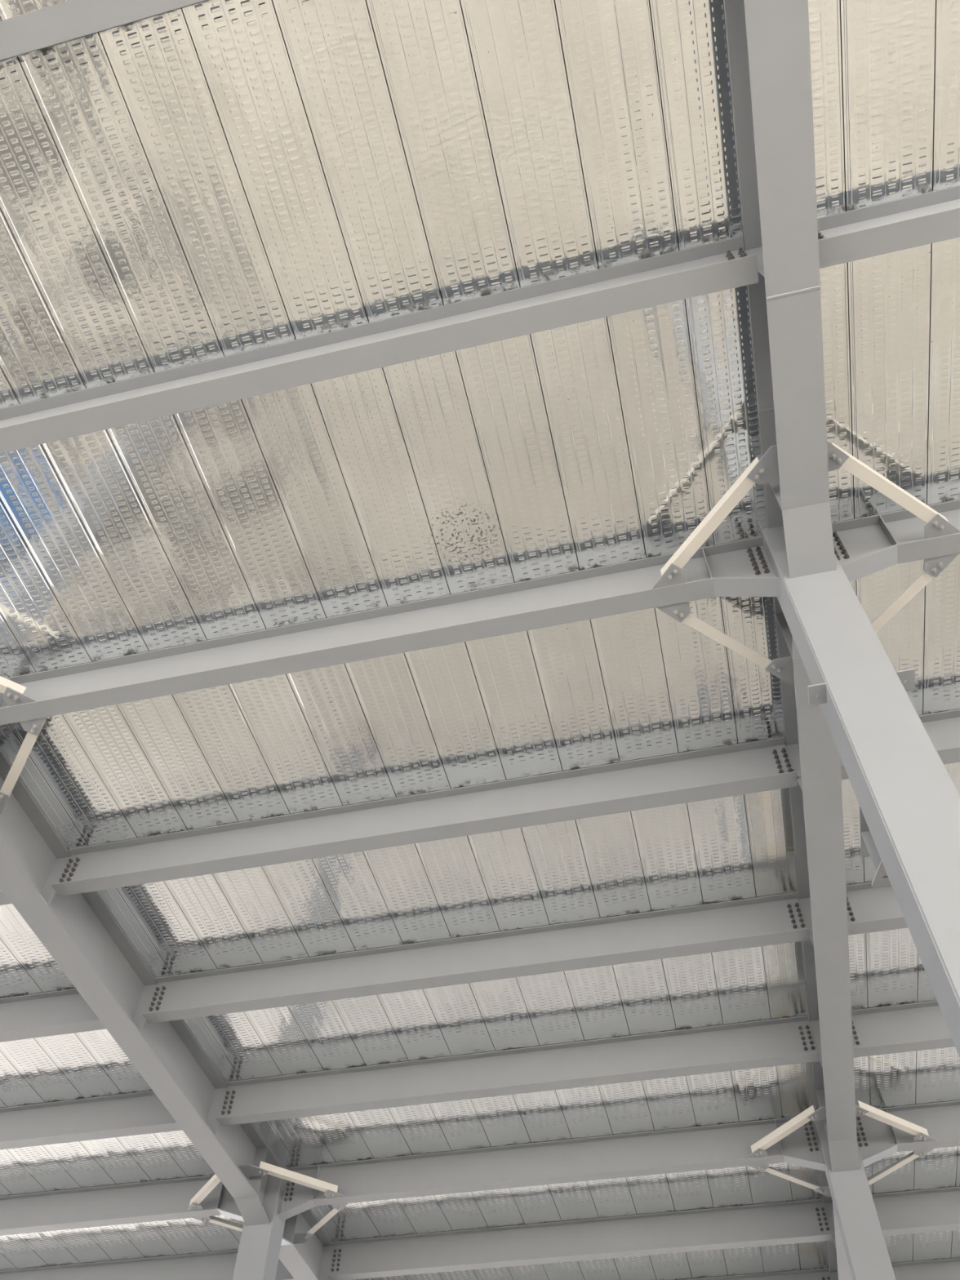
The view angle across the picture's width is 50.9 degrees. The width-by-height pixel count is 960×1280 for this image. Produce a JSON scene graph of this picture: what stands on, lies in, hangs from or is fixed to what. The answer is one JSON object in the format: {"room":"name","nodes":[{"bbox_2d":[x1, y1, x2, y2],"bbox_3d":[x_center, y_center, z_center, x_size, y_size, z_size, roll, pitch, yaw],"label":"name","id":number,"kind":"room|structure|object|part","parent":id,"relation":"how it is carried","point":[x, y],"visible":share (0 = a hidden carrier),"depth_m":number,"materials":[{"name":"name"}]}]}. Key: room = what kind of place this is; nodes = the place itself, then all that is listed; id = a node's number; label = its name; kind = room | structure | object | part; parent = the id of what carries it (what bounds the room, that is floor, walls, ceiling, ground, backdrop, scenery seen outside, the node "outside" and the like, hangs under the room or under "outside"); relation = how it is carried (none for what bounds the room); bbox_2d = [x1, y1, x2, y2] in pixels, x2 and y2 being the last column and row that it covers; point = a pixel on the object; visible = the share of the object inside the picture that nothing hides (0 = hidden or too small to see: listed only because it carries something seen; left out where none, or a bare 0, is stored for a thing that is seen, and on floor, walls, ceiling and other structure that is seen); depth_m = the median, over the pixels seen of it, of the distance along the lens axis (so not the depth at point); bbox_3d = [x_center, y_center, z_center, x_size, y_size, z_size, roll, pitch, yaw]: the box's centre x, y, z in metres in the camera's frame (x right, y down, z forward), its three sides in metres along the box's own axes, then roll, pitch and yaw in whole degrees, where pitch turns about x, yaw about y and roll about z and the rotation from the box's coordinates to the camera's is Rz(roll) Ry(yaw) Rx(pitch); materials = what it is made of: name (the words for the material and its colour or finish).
{"room":"construction site","nodes":[
{"label":"construction site","id":0,"kind":"room"},
{"bbox_2d":[0,0,959,1279],"bbox_3d":[3.880,11.099,15.887,64.389,0.139,63.000,-10,-56,9],"label":"ceiling","id":1,"kind":"structure","parent":0,"point":[209,180],"depth_m":7.40,"materials":[{"name":"silver metal"}]},
{"bbox_2d":[216,1015,818,1125],"bbox_3d":[0.274,4.792,11.173,6.685,0.440,0.163,-10,-56,9],"label":"cross beam","id":2,"kind":"structure","parent":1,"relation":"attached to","point":[786,1041],"depth_m":11.13,"materials":[{"name":"metal"}]},
{"bbox_2d":[327,1198,832,1279],"bbox_3d":[1.203,7.997,13.415,6.685,0.440,0.163,-10,-56,9],"label":"cross beam","id":3,"kind":"structure","parent":1,"relation":"attached to","point":[802,1221],"depth_m":13.38,"materials":[{"name":"metal"}]},
{"bbox_2d":[679,1267,831,1279],"bbox_3d":[1.665,9.592,14.531,6.685,0.440,0.163,-10,-56,9],"label":"cross beam","id":4,"kind":"structure","parent":1,"relation":"attached to","point":[818,1273],"depth_m":14.26,"materials":[{"name":"metal"}]},
{"bbox_3d":[2.094,4.029,0.735,240.000,0.300,240.000,-10,-56,9],"label":"floor","id":5,"kind":"structure","parent":0,"visible":0},
{"bbox_2d":[231,1164,285,1279],"bbox_3d":[-2.761,9.223,9.709,0.600,8.100,0.540,-10,-56,9],"label":"steel column","id":6,"kind":"structure","parent":5,"relation":"on","point":[260,1245],"depth_m":12.20,"materials":[{"name":"grey metal"}]},
{"bbox_2d":[0,1174,244,1235],"bbox_3d":[-6.079,7.644,13.297,6.603,0.585,0.516,-10,-56,9],"label":"beam","id":7,"kind":"structure","parent":6,"relation":"attached to","point":[165,1199],"depth_m":13.14,"materials":[{"name":"metal"}]},
{"bbox_3d":[-3.629,7.139,12.701,0.247,0.010,0.179,-10,-56,9],"label":"gusset plate","id":8,"kind":"part","parent":7,"relation":"part of","materials":[{"name":"grey metal"}]},
{"bbox_3d":[-3.551,7.407,12.889,0.247,0.010,0.179,-10,-56,9],"label":"gusset plate","id":9,"kind":"part","parent":7,"relation":"part of","materials":[{"name":"grey metal"}]},
{"bbox_2d":[189,1173,220,1210],"bbox_3d":[-3.360,6.792,12.478,0.082,0.120,1.046,27,-58,-17],"label":"brace","id":10,"kind":"object","parent":7,"relation":"attached to","point":[214,1180],"visible":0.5,"depth_m":12.50,"materials":[{"name":"paint"}]},
{"bbox_2d":[200,1216,243,1231],"bbox_3d":[-3.126,7.601,13.044,1.046,0.120,0.082,27,-58,-17],"label":"brace","id":11,"kind":"object","parent":7,"relation":"attached to","point":[216,1220],"visible":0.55,"depth_m":13.01,"materials":[{"name":"paint"}]},
{"bbox_2d":[0,749,280,1226],"bbox_3d":[-3.593,3.899,10.492,0.664,0.710,7.660,-10,-56,9],"label":"girder","id":12,"kind":"object","parent":6,"relation":"attached to","point":[78,931],"visible":0.98,"depth_m":10.28,"materials":[{"name":"grey metal"}]},
{"bbox_3d":[-4.158,1.397,8.651,0.326,0.010,0.262,-10,-56,9],"label":"gusset plate","id":13,"kind":"part","parent":12,"relation":"part of","materials":[{"name":"grey metal"}]},
{"bbox_2d":[0,888,12,905],"bbox_3d":[-7.463,2.818,10.010,6.685,0.440,0.163,-10,-56,9],"label":"cross beam","id":14,"kind":"structure","parent":12,"relation":"attached to","point":[4,900],"depth_m":9.36,"materials":[{"name":"metal"}]},
{"bbox_2d":[0,988,106,1042],"bbox_3d":[-7.000,4.417,11.128,6.685,0.440,0.163,-10,-56,9],"label":"cross beam","id":15,"kind":"structure","parent":12,"relation":"attached to","point":[65,1011],"depth_m":10.73,"materials":[{"name":"metal"}]},
{"bbox_3d":[-3.908,2.237,9.386,0.294,0.578,0.009,-10,-56,9],"label":"fin plate","id":16,"kind":"part","parent":12,"relation":"part of","materials":[{"name":"grey metal"}]},
{"bbox_2d":[0,1090,182,1150],"bbox_3d":[-6.537,6.015,12.246,6.685,0.440,0.163,-10,-56,9],"label":"cross beam","id":17,"kind":"structure","parent":12,"relation":"attached to","point":[141,1113],"depth_m":11.94,"materials":[{"name":"metal"}]},
{"bbox_3d":[-3.445,3.836,10.505,0.294,0.578,0.009,-10,-56,9],"label":"fin plate","id":18,"kind":"part","parent":12,"relation":"part of","materials":[{"name":"grey metal"}]},
{"bbox_3d":[-2.982,5.434,11.623,0.294,0.578,0.009,-10,-56,9],"label":"fin plate","id":19,"kind":"part","parent":12,"relation":"part of","materials":[{"name":"grey metal"}]},
{"bbox_3d":[-2.714,6.384,12.139,0.326,0.010,0.262,-10,-56,9],"label":"gusset plate","id":20,"kind":"part","parent":12,"relation":"part of","materials":[{"name":"grey metal"}]},
{"bbox_2d":[279,1208,357,1279],"bbox_3d":[-1.746,10.277,14.954,0.664,0.710,7.660,-10,-56,9],"label":"girder","id":21,"kind":"object","parent":6,"relation":"attached to","point":[310,1258],"visible":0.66,"depth_m":13.48,"materials":[{"name":"grey metal"}]},
{"bbox_2d":[0,1249,294,1279],"bbox_3d":[-5.609,9.220,14.488,6.685,0.440,0.163,-10,-56,9],"label":"cross beam","id":22,"kind":"structure","parent":21,"relation":"attached to","point":[215,1265],"depth_m":14.43,"materials":[{"name":"metal"}]},
{"bbox_3d":[-2.311,7.776,13.112,0.326,0.010,0.262,-10,-56,9],"label":"gusset plate","id":23,"kind":"part","parent":21,"relation":"part of","materials":[{"name":"grey metal"}]},
{"bbox_3d":[-2.054,8.639,13.865,0.294,0.578,0.009,-10,-56,9],"label":"fin plate","id":24,"kind":"part","parent":21,"relation":"part of","materials":[{"name":"grey metal"}]},
{"bbox_2d":[813,1120,896,1279],"bbox_3d":[4.051,8.000,8.636,0.600,8.100,0.540,-10,-56,9],"label":"steel column","id":25,"kind":"structure","parent":5,"relation":"on","point":[867,1254],"depth_m":10.85,"materials":[{"name":"grey metal"}]},
{"bbox_2d":[277,1116,826,1221],"bbox_3d":[0.732,6.421,12.224,6.603,0.585,0.516,-10,-56,9],"label":"beam","id":26,"kind":"structure","parent":25,"relation":"attached to","point":[726,1145],"depth_m":12.24,"materials":[{"name":"metal"}]},
{"bbox_2d":[258,1160,337,1197],"bbox_3d":[-2.227,6.588,12.300,1.046,0.120,0.082,27,-58,-17],"label":"brace","id":27,"kind":"object","parent":26,"relation":"attached to","point":[274,1171],"visible":1,"depth_m":12.29,"materials":[{"name":"paint"}]},
{"bbox_2d":[304,1205,342,1239],"bbox_3d":[-1.992,7.398,12.866,0.082,0.120,1.046,27,-58,-17],"label":"brace","id":28,"kind":"object","parent":26,"relation":"attached to","point":[333,1211],"visible":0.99,"depth_m":12.85,"materials":[{"name":"paint"}]},
{"bbox_3d":[-1.803,6.811,12.414,0.247,0.010,0.179,-10,-56,9],"label":"gusset plate","id":29,"kind":"part","parent":26,"relation":"part of","materials":[{"name":"grey metal"}]},
{"bbox_3d":[-1.725,7.080,12.602,0.247,0.010,0.179,-10,-56,9],"label":"gusset plate","id":30,"kind":"part","parent":26,"relation":"part of","materials":[{"name":"grey metal"}]},
{"bbox_3d":[3.183,5.916,11.629,0.247,0.010,0.179,-10,-56,9],"label":"gusset plate","id":31,"kind":"part","parent":26,"relation":"part of","materials":[{"name":"grey metal"}]},
{"bbox_3d":[3.261,6.185,11.816,0.247,0.010,0.179,-10,-56,9],"label":"gusset plate","id":32,"kind":"part","parent":26,"relation":"part of","materials":[{"name":"grey metal"}]},
{"bbox_2d":[751,1105,817,1156],"bbox_3d":[3.451,5.569,11.405,0.082,0.120,1.046,27,-58,-17],"label":"brace","id":33,"kind":"object","parent":26,"relation":"attached to","point":[801,1119],"visible":1,"depth_m":11.39,"materials":[{"name":"paint"}]},
{"bbox_2d":[757,1166,824,1194],"bbox_3d":[3.686,6.378,11.972,1.046,0.120,0.082,27,-58,-17],"label":"brace","id":34,"kind":"object","parent":26,"relation":"attached to","point":[772,1171],"visible":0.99,"depth_m":11.98,"materials":[{"name":"paint"}]},
{"bbox_2d":[813,1170,871,1279],"bbox_3d":[5.066,9.055,13.881,0.664,0.710,7.660,-10,-56,9],"label":"girder","id":35,"kind":"object","parent":25,"relation":"attached to","point":[839,1268],"visible":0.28,"depth_m":12.85,"materials":[{"name":"grey metal"}]},
{"bbox_3d":[4.172,6.612,12.091,0.326,0.010,0.262,-10,-56,9],"label":"gusset plate","id":36,"kind":"part","parent":35,"relation":"part of","materials":[{"name":"grey metal"}]},
{"bbox_3d":[4.460,7.470,12.839,0.294,0.578,0.009,-10,-56,9],"label":"fin plate","id":37,"kind":"part","parent":35,"relation":"part of","materials":[{"name":"grey metal"}]},
{"bbox_3d":[4.922,9.065,13.954,0.294,0.578,0.009,-10,-56,9],"label":"fin plate","id":38,"kind":"part","parent":35,"relation":"part of","materials":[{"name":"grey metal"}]},
{"bbox_2d":[871,1186,959,1235],"bbox_3d":[8.014,6.774,12.343,6.685,0.440,0.163,-10,-56,9],"label":"cross beam","id":39,"kind":"structure","parent":35,"relation":"attached to","point":[933,1210],"depth_m":12.73,"materials":[{"name":"metal"}]},
{"bbox_2d":[891,1257,959,1279],"bbox_3d":[8.476,8.369,13.458,6.685,0.440,0.163,-10,-56,9],"label":"cross beam","id":40,"kind":"structure","parent":35,"relation":"attached to","point":[944,1268],"depth_m":13.92,"materials":[{"name":"metal"}]},
{"bbox_2d":[856,1100,959,1167],"bbox_3d":[7.544,5.198,11.151,6.603,0.585,0.516,-10,-56,9],"label":"beam","id":41,"kind":"structure","parent":25,"relation":"attached to","point":[877,1140],"depth_m":11.58,"materials":[{"name":"metal"}]},
{"bbox_2d":[857,1100,928,1141],"bbox_3d":[4.585,5.365,11.227,1.046,0.120,0.082,27,-58,-17],"label":"brace","id":42,"kind":"object","parent":41,"relation":"attached to","point":[876,1113],"visible":1,"depth_m":11.21,"materials":[{"name":"paint"}]},
{"bbox_2d":[866,1151,925,1184],"bbox_3d":[4.819,6.175,11.793,0.082,0.120,1.046,27,-58,-17],"label":"brace","id":43,"kind":"object","parent":41,"relation":"attached to","point":[910,1157],"visible":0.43,"depth_m":11.79,"materials":[{"name":"paint"}]},
{"bbox_3d":[5.086,5.857,11.529,0.247,0.010,0.179,-10,-56,9],"label":"gusset plate","id":44,"kind":"part","parent":41,"relation":"part of","materials":[{"name":"grey metal"}]},
{"bbox_3d":[5.009,5.588,11.341,0.247,0.010,0.179,-10,-56,9],"label":"gusset plate","id":45,"kind":"part","parent":41,"relation":"part of","materials":[{"name":"grey metal"}]},
{"bbox_2d":[761,525,959,1057],"bbox_3d":[2.243,1.760,4.271,0.604,8.100,0.885,-10,-56,9],"label":"steel column","id":46,"kind":"structure","parent":5,"relation":"on","point":[908,801],"depth_m":5.39,"materials":[{"name":"grey metal"}]},
{"bbox_2d":[0,536,780,736],"bbox_3d":[-1.115,0.043,7.763,6.603,0.585,0.516,-10,-56,9],"label":"beam","id":47,"kind":"structure","parent":46,"relation":"attached to","point":[740,568],"depth_m":7.72,"materials":[{"name":"grey metal"}]},
{"bbox_2d":[0,675,26,700],"bbox_3d":[-4.074,0.210,7.838,1.046,0.120,0.082,27,-58,-17],"label":"brace","id":48,"kind":"object","parent":47,"relation":"attached to","point":[4,682],"visible":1,"depth_m":7.95,"materials":[{"name":"paint"}]},
{"bbox_3d":[-3.651,0.433,7.952,0.247,0.010,0.179,-10,-56,9],"label":"gusset plate","id":49,"kind":"part","parent":47,"relation":"part of","materials":[{"name":"grey metal"}]},
{"bbox_2d":[0,718,45,801],"bbox_3d":[-3.840,1.020,8.405,0.082,0.120,1.046,27,-58,-17],"label":"brace","id":50,"kind":"object","parent":47,"relation":"attached to","point":[29,740],"visible":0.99,"depth_m":8.38,"materials":[{"name":"paint"}]},
{"bbox_3d":[-3.573,0.702,8.140,0.247,0.010,0.179,-10,-56,9],"label":"gusset plate","id":51,"kind":"part","parent":47,"relation":"part of","materials":[{"name":"grey metal"}]},
{"bbox_3d":[1.335,-0.462,7.167,0.247,0.010,0.179,-10,-56,9],"label":"gusset plate","id":52,"kind":"part","parent":47,"relation":"part of","materials":[{"name":"grey metal"}]},
{"bbox_3d":[1.413,-0.194,7.355,0.247,0.010,0.179,-10,-56,9],"label":"gusset plate","id":53,"kind":"part","parent":47,"relation":"part of","materials":[{"name":"grey metal"}]},
{"bbox_2d":[660,457,764,580],"bbox_3d":[1.604,-0.809,6.944,0.082,0.120,1.046,27,-58,-17],"label":"brace","id":54,"kind":"object","parent":47,"relation":"attached to","point":[743,484],"visible":1,"depth_m":6.92,"materials":[{"name":"paint"}]},
{"bbox_2d":[672,609,781,672],"bbox_3d":[1.838,0.000,7.510,1.046,0.120,0.082,27,-58,-17],"label":"brace","id":55,"kind":"object","parent":47,"relation":"attached to","point":[691,620],"visible":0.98,"depth_m":7.49,"materials":[{"name":"paint"}]},
{"bbox_2d":[724,0,849,578],"bbox_3d":[1.371,-3.702,4.958,0.664,0.710,7.660,-10,-56,9],"label":"girder","id":56,"kind":"object","parent":46,"relation":"attached to","point":[768,41],"visible":0.97,"depth_m":5.87,"materials":[{"name":"grey metal"}]},
{"bbox_2d":[0,0,208,61],"bbox_3d":[-2.094,-3.384,5.454,6.685,0.440,0.163,-10,-56,9],"label":"cross beam","id":57,"kind":"structure","parent":56,"relation":"attached to","point":[71,20],"depth_m":5.28,"materials":[{"name":"grey metal"}]},
{"bbox_2d":[0,235,759,453],"bbox_3d":[-1.613,-1.726,6.614,6.685,0.440,0.163,-10,-56,9],"label":"cross beam","id":58,"kind":"structure","parent":56,"relation":"attached to","point":[724,264],"depth_m":6.41,"materials":[{"name":"metal"}]},
{"bbox_3d":[1.644,-2.253,6.038,0.294,0.578,0.009,-10,-56,9],"label":"fin plate","id":59,"kind":"part","parent":56,"relation":"part of","materials":[{"name":"grey metal"}]},
{"bbox_3d":[1.921,-1.158,6.656,0.326,0.010,0.262,-10,-56,9],"label":"gusset plate","id":60,"kind":"part","parent":56,"relation":"part of","materials":[{"name":"grey metal"}]},
{"bbox_3d":[2.250,-1.217,6.605,0.326,0.010,0.262,-10,-56,9],"label":"gusset plate","id":61,"kind":"part","parent":56,"relation":"part of","materials":[{"name":"grey metal"}]},
{"bbox_2d":[817,185,959,268],"bbox_3d":[5.198,-2.948,5.542,6.685,0.440,0.163,-10,-56,9],"label":"cross beam","id":62,"kind":"structure","parent":56,"relation":"attached to","point":[934,216],"depth_m":5.86,"materials":[{"name":"metal"}]},
{"bbox_2d":[764,596,868,1172],"bbox_3d":[3.218,2.676,9.420,0.664,0.710,7.660,-10,-56,9],"label":"girder","id":63,"kind":"object","parent":46,"relation":"attached to","point":[816,801],"visible":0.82,"depth_m":9.00,"materials":[{"name":"grey metal"}]},
{"bbox_2d":[50,736,797,896],"bbox_3d":[-0.652,1.595,8.937,6.685,0.440,0.163,-10,-56,9],"label":"cross beam","id":64,"kind":"structure","parent":63,"relation":"attached to","point":[764,765],"depth_m":8.88,"materials":[{"name":"metal"}]},
{"bbox_2d":[142,892,809,1023],"bbox_3d":[-0.189,3.194,10.055,6.685,0.440,0.163,-10,-56,9],"label":"cross beam","id":65,"kind":"structure","parent":63,"relation":"attached to","point":[775,919],"depth_m":10.00,"materials":[{"name":"metal"}]},
{"bbox_3d":[2.324,0.234,7.630,0.326,0.010,0.262,-10,-56,9],"label":"gusset plate","id":66,"kind":"part","parent":63,"relation":"part of","materials":[{"name":"grey metal"}]},
{"bbox_3d":[2.606,1.068,8.361,0.294,0.578,0.009,-10,-56,9],"label":"fin plate","id":67,"kind":"part","parent":63,"relation":"part of","materials":[{"name":"grey metal"}]},
{"bbox_3d":[3.069,2.667,9.479,0.294,0.578,0.009,-10,-56,9],"label":"fin plate","id":68,"kind":"part","parent":63,"relation":"part of","materials":[{"name":"grey metal"}]},
{"bbox_3d":[3.532,4.265,10.597,0.294,0.578,0.009,-10,-56,9],"label":"fin plate","id":69,"kind":"part","parent":63,"relation":"part of","materials":[{"name":"grey metal"}]},
{"bbox_3d":[3.769,5.220,11.118,0.326,0.010,0.262,-10,-56,9],"label":"gusset plate","id":70,"kind":"part","parent":63,"relation":"part of","materials":[{"name":"grey metal"}]},
{"bbox_3d":[4.097,5.161,11.066,0.326,0.010,0.262,-10,-56,9],"label":"gusset plate","id":71,"kind":"part","parent":63,"relation":"part of","materials":[{"name":"grey metal"}]},
{"bbox_2d":[845,881,907,935],"bbox_3d":[6.623,1.971,8.983,6.685,0.440,0.163,-10,-56,9],"label":"cross beam","id":72,"kind":"structure","parent":63,"relation":"attached to","point":[869,908],"depth_m":9.41,"materials":[{"name":"metal"}]},
{"bbox_2d":[840,709,959,779],"bbox_3d":[6.160,0.372,7.864,6.685,0.440,0.163,-10,-56,9],"label":"cross beam","id":73,"kind":"structure","parent":63,"relation":"attached to","point":[943,728],"depth_m":8.27,"materials":[{"name":"metal"}]},
{"bbox_2d":[851,1000,955,1057],"bbox_3d":[7.086,3.569,10.101,6.685,0.440,0.163,-10,-56,9],"label":"cross beam","id":74,"kind":"structure","parent":63,"relation":"attached to","point":[916,1026],"depth_m":10.51,"materials":[{"name":"metal"}]},
{"bbox_3d":[1.991,0.321,5.949,0.102,0.012,0.145,-10,-56,9],"label":"lug plate","id":75,"kind":"part","parent":46,"relation":"part of","materials":[{"name":"grey metal"}]},
{"bbox_2d":[831,499,959,582],"bbox_3d":[5.696,-1.180,6.690,6.603,0.585,0.516,-10,-56,9],"label":"beam","id":76,"kind":"structure","parent":46,"relation":"attached to","point":[865,546],"depth_m":7.10,"materials":[{"name":"metal"}]},
{"bbox_2d":[830,441,948,530],"bbox_3d":[2.737,-1.013,6.766,1.046,0.120,0.082,27,-58,-17],"label":"brace","id":77,"kind":"object","parent":76,"relation":"attached to","point":[852,464],"visible":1,"depth_m":6.75,"materials":[{"name":"paint"}]},
{"bbox_2d":[871,562,942,632],"bbox_3d":[2.972,-0.203,7.332,0.082,0.120,1.046,27,-58,-17],"label":"brace","id":78,"kind":"object","parent":76,"relation":"attached to","point":[926,577],"visible":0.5,"depth_m":7.24,"materials":[{"name":"paint"}]},
{"bbox_3d":[3.239,-0.521,7.068,0.247,0.010,0.179,-10,-56,9],"label":"gusset plate","id":79,"kind":"part","parent":76,"relation":"part of","materials":[{"name":"grey metal"}]},
{"bbox_3d":[3.161,-0.790,6.880,0.247,0.010,0.179,-10,-56,9],"label":"gusset plate","id":80,"kind":"part","parent":76,"relation":"part of","materials":[{"name":"grey metal"}]},
{"bbox_3d":[2.479,0.233,5.872,0.102,0.012,0.145,-10,-56,9],"label":"lug plate","id":81,"kind":"part","parent":46,"relation":"part of","materials":[{"name":"grey metal"}]}
]}

